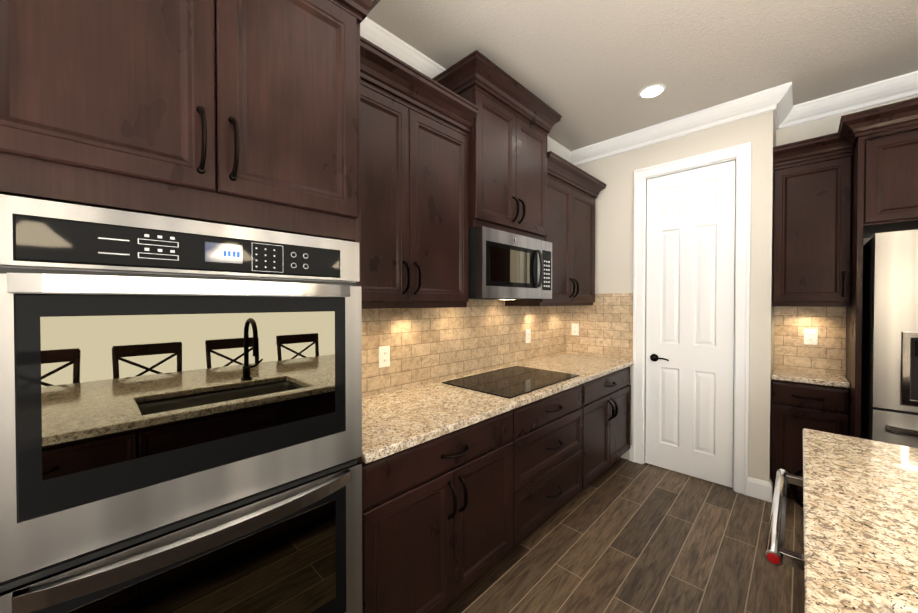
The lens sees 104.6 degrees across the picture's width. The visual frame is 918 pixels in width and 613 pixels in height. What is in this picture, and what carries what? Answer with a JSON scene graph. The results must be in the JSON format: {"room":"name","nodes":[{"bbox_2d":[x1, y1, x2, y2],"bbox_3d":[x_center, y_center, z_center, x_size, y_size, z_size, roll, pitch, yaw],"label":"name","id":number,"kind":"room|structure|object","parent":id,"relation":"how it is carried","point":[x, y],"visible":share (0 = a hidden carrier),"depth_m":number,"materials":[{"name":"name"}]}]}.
{"room":"kitchen","nodes":[
{"label":"kitchen","id":0,"kind":"room"},
{"bbox_2d":[440,457,803,612],"bbox_3d":[1.067,1.435,-0.905,6.440,0.060,9.820,1,1,44],"label":"floor","id":1,"kind":"structure","parent":0,"point":[621,535],"depth_m":1.95,"materials":[{"name":"brown wood"}]},
{"bbox_2d":[0,0,379,612],"bbox_3d":[-0.774,0.148,1.104,0.735,2.465,0.897,1,1,44],"label":"tall cabinet","id":2,"kind":"object","parent":1,"relation":"on","point":[180,326],"visible":1,"depth_m":0.82,"materials":[{"name":"brown wood"}]},
{"bbox_2d":[0,194,362,612],"bbox_3d":[-0.773,0.445,1.065,0.674,1.303,0.761,1,1,44],"label":"double oven","id":3,"kind":"object","parent":2,"relation":"in","point":[181,396],"depth_m":0.80,"materials":[{"name":"silver metal"}]},
{"bbox_2d":[361,410,513,612],"bbox_3d":[-0.226,0.949,1.727,0.672,0.850,0.888,1,1,44],"label":"base cabinet","id":4,"kind":"object","parent":1,"relation":"on","point":[438,525],"visible":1,"depth_m":1.46,"materials":[{"name":"brown wood"}]},
{"bbox_2d":[500,384,582,559],"bbox_3d":[0.362,0.942,2.337,0.672,0.850,0.804,1,1,44],"label":"base cabinet","id":5,"kind":"object","parent":1,"relation":"on","point":[547,435],"visible":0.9,"depth_m":2.08,"materials":[{"name":"brown wood"}]},
{"bbox_2d":[570,366,630,499],"bbox_3d":[0.971,0.934,2.968,0.672,0.850,0.948,1,1,44],"label":"base cabinet","id":6,"kind":"object","parent":1,"relation":"on","point":[606,404],"visible":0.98,"depth_m":2.71,"materials":[{"name":"brown wood"}]},
{"bbox_2d":[361,354,633,463],"bbox_3d":[0.379,0.499,2.367,0.646,0.035,2.657,1,1,44],"label":"countertop","id":7,"kind":"structure","parent":6,"relation":"on","point":[394,422],"depth_m":1.75,"materials":[{"name":"beige stone"}]},
{"bbox_2d":[442,366,578,398],"bbox_3d":[0.362,0.478,2.346,0.525,0.006,0.815,1,1,44],"label":"glass cooktop","id":8,"kind":"object","parent":7,"relation":"in","point":[512,382],"visible":1,"depth_m":2.28,"materials":[{"name":"black glass"}]},
{"bbox_2d":[770,379,848,501],"bbox_3d":[2.450,0.940,2.495,0.375,0.850,0.394,1,1,44],"label":"base cabinet","id":9,"kind":"object","parent":1,"relation":"on","point":[797,408],"visible":0.58,"depth_m":2.43,"materials":[{"name":"brown wood"}]},
{"bbox_2d":[771,368,849,387],"bbox_3d":[2.462,0.497,2.502,0.375,0.035,0.360,1,1,44],"label":"countertop","id":10,"kind":"structure","parent":9,"relation":"on","point":[826,379],"depth_m":2.44,"materials":[{"name":"beige stone"}]},
{"bbox_2d":[764,428,917,612],"bbox_3d":[0.289,0.754,-0.553,1.320,1.293,4.417,1,1,44],"label":"kitchen island","id":11,"kind":"object","parent":1,"relation":"on","point":[859,505],"visible":1,"depth_m":0.85,"materials":[{"name":"beige stone"}]},
{"bbox_2d":[764,469,803,570],"bbox_3d":[1.214,0.961,0.868,0.680,0.846,0.606,1,1,44],"label":"handle","id":12,"kind":"object","parent":11,"relation":"in","point":[775,553],"depth_m":0.97,"materials":[{"name":"silver metal"}]},
{"bbox_2d":[838,97,917,437],"bbox_3d":[2.847,0.139,1.900,1.149,2.465,0.684,1,1,44],"label":"tall cabinet","id":13,"kind":"object","parent":1,"relation":"on","point":[883,141],"visible":0.85,"depth_m":2.01,"materials":[{"name":"brown wood"}]},
{"bbox_2d":[861,229,917,447],"bbox_3d":[2.798,0.489,1.842,0.910,1.766,0.766,1,1,44],"label":"refrigerator","id":14,"kind":"object","parent":1,"relation":"on","point":[889,394],"visible":0.52,"depth_m":1.87,"materials":[{"name":"silver metal"}]},
{"bbox_2d":[367,0,917,150],"bbox_3d":[1.067,-1.465,-0.939,6.440,0.060,9.820,1,1,44],"label":"ceiling","id":15,"kind":"structure","parent":0,"point":[587,70],"depth_m":2.01,"materials":[{"name":"grey paint"}]},
{"bbox_2d":[638,84,665,97],"bbox_3d":[1.321,-1.471,2.429,0.168,0.005,0.168,1,1,44],"label":"recessed light","id":16,"kind":"object","parent":15,"relation":"in","point":[651,91],"visible":1,"depth_m":2.42,"materials":[{"name":"white paint"}]},
{"bbox_2d":[577,111,773,481],"bbox_3d":[1.664,-0.062,3.051,1.541,2.840,0.120,1,1,44],"label":"wall","id":17,"kind":"structure","parent":0,"point":[614,220],"depth_m":2.56,"materials":[{"name":"beige paint"}]},
{"bbox_2d":[362,293,632,397],"bbox_3d":[0.374,0.186,2.367,0.634,0.590,2.656,1,1,44],"label":"tile backsplash","id":18,"kind":"structure","parent":17,"relation":"attached to","point":[429,345],"depth_m":2.57,"materials":[{"name":"tile"}]},
{"bbox_2d":[379,346,389,367],"bbox_3d":[-0.415,0.281,1.985,0.009,0.116,0.072,1,1,44],"label":"outlet","id":19,"kind":"object","parent":18,"relation":"attached to","point":[384,356],"visible":1,"depth_m":1.98,"materials":[{"name":"white plastic"}]},
{"bbox_2d":[525,329,530,342],"bbox_3d":[0.592,0.254,3.028,0.009,0.116,0.072,1,1,44],"label":"outlet","id":20,"kind":"object","parent":18,"relation":"attached to","point":[527,335],"visible":1,"depth_m":3.02,"materials":[{"name":"white plastic"}]},
{"bbox_2d":[572,323,578,335],"bbox_3d":[1.132,0.224,3.461,0.072,0.116,0.009,1,1,44],"label":"outlet","id":21,"kind":"object","parent":18,"relation":"attached to","point":[575,328],"visible":1,"depth_m":3.46,"materials":[{"name":"white plastic"}]},
{"bbox_2d":[572,82,795,165],"bbox_3d":[1.666,-1.421,2.883,1.516,0.118,0.095,1,1,44],"label":"crown molding","id":22,"kind":"structure","parent":17,"relation":"attached to","point":[777,101],"depth_m":2.73,"materials":[{"name":"white paint"}]},
{"bbox_2d":[645,160,735,487],"bbox_3d":[1.818,0.134,2.835,0.600,2.437,0.095,1,1,44],"label":"pantry door","id":23,"kind":"structure","parent":17,"relation":"in","point":[690,294],"depth_m":2.82,"materials":[{"name":"white paint"}]},
{"bbox_2d":[632,142,750,495],"bbox_3d":[1.845,0.093,2.862,0.786,2.535,0.144,1,1,44],"label":"door frame","id":24,"kind":"structure","parent":17,"relation":"attached to","point":[740,154],"depth_m":2.62,"materials":[{"name":"white paint"}]},
{"bbox_2d":[629,445,772,502],"bbox_3d":[0.657,1.342,-1.331,6.200,0.134,8.400,1,1,44],"label":"baseboard","id":25,"kind":"structure","parent":17,"relation":"attached to","point":[760,489],"depth_m":2.51,"materials":[{"name":"white paint"}]},
{"bbox_2d":[772,120,775,371],"bbox_3d":[2.764,-0.063,3.168,0.120,2.840,1.576,1,1,44],"label":"wall","id":26,"kind":"structure","parent":0,"point":[773,306],"depth_m":2.65,"materials":[{"name":"beige paint"}]},
{"bbox_2d":[772,132,852,306],"bbox_3d":[2.443,-0.550,2.470,0.375,1.099,0.413,1,1,44],"label":"upper cabinet","id":27,"kind":"object","parent":26,"relation":"attached to","point":[812,203],"visible":0.9,"depth_m":2.37,"materials":[{"name":"brown wood"}]},
{"bbox_2d":[774,95,917,373],"bbox_3d":[4.213,-0.039,1.142,4.779,2.840,0.120,1,1,44],"label":"wall","id":28,"kind":"structure","parent":0,"point":[813,129],"depth_m":2.60,"materials":[{"name":"beige paint"}]},
{"bbox_2d":[774,306,845,374],"bbox_3d":[2.583,0.238,2.625,0.375,0.480,0.010,1,1,44],"label":"tile backsplash","id":29,"kind":"structure","parent":28,"relation":"attached to","point":[793,351],"depth_m":2.61,"materials":[{"name":"tile"}]},
{"bbox_2d":[804,329,817,344],"bbox_3d":[2.586,0.224,2.608,0.072,0.116,0.009,1,1,44],"label":"outlet","id":30,"kind":"object","parent":29,"relation":"attached to","point":[810,336],"visible":1,"depth_m":2.60,"materials":[{"name":"white plastic"}]},
{"bbox_2d":[774,71,917,129],"bbox_3d":[4.056,-1.400,1.129,4.549,0.118,0.095,1,1,44],"label":"crown molding","id":31,"kind":"structure","parent":28,"relation":"attached to","point":[906,85],"depth_m":2.43,"materials":[{"name":"white paint"}]},
{"bbox_3d":[-1.712,-0.035,0.748,0.120,2.840,8.124,1,1,44],"label":"wall","id":32,"kind":"structure","parent":0,"visible":0},
{"bbox_2d":[360,36,478,308],"bbox_3d":[-0.334,-0.542,1.788,0.408,1.099,0.851,1,1,44],"label":"upper cabinet","id":33,"kind":"object","parent":32,"relation":"attached to","point":[415,127],"visible":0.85,"depth_m":1.70,"materials":[{"name":"brown wood"}]},
{"bbox_2d":[360,17,571,162],"bbox_3d":[-1.677,-1.394,0.615,0.095,0.118,8.004,1,1,44],"label":"crown molding","id":34,"kind":"structure","parent":32,"relation":"attached to","point":[371,31],"depth_m":2.00,"materials":[{"name":"white paint"}]},
{"bbox_2d":[433,50,561,240],"bbox_3d":[0.248,-0.903,2.355,0.453,0.902,0.922,1,1,44],"label":"upper cabinet","id":35,"kind":"object","parent":32,"relation":"attached to","point":[514,122],"visible":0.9,"depth_m":2.15,"materials":[{"name":"brown wood"}]},
{"bbox_2d":[469,226,551,299],"bbox_3d":[0.257,-0.249,2.356,0.474,0.404,0.760,1,1,44],"label":"microwave","id":36,"kind":"object","parent":35,"relation":"attached to","point":[503,265],"visible":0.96,"depth_m":2.12,"materials":[{"name":"silver metal"}]},
{"bbox_2d":[505,151,605,305],"bbox_3d":[0.849,-0.557,3.013,0.408,1.099,0.995,1,1,44],"label":"upper cabinet","id":37,"kind":"object","parent":32,"relation":"attached to","point":[573,191],"visible":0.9,"depth_m":2.86,"materials":[{"name":"brown wood"}]}
]}

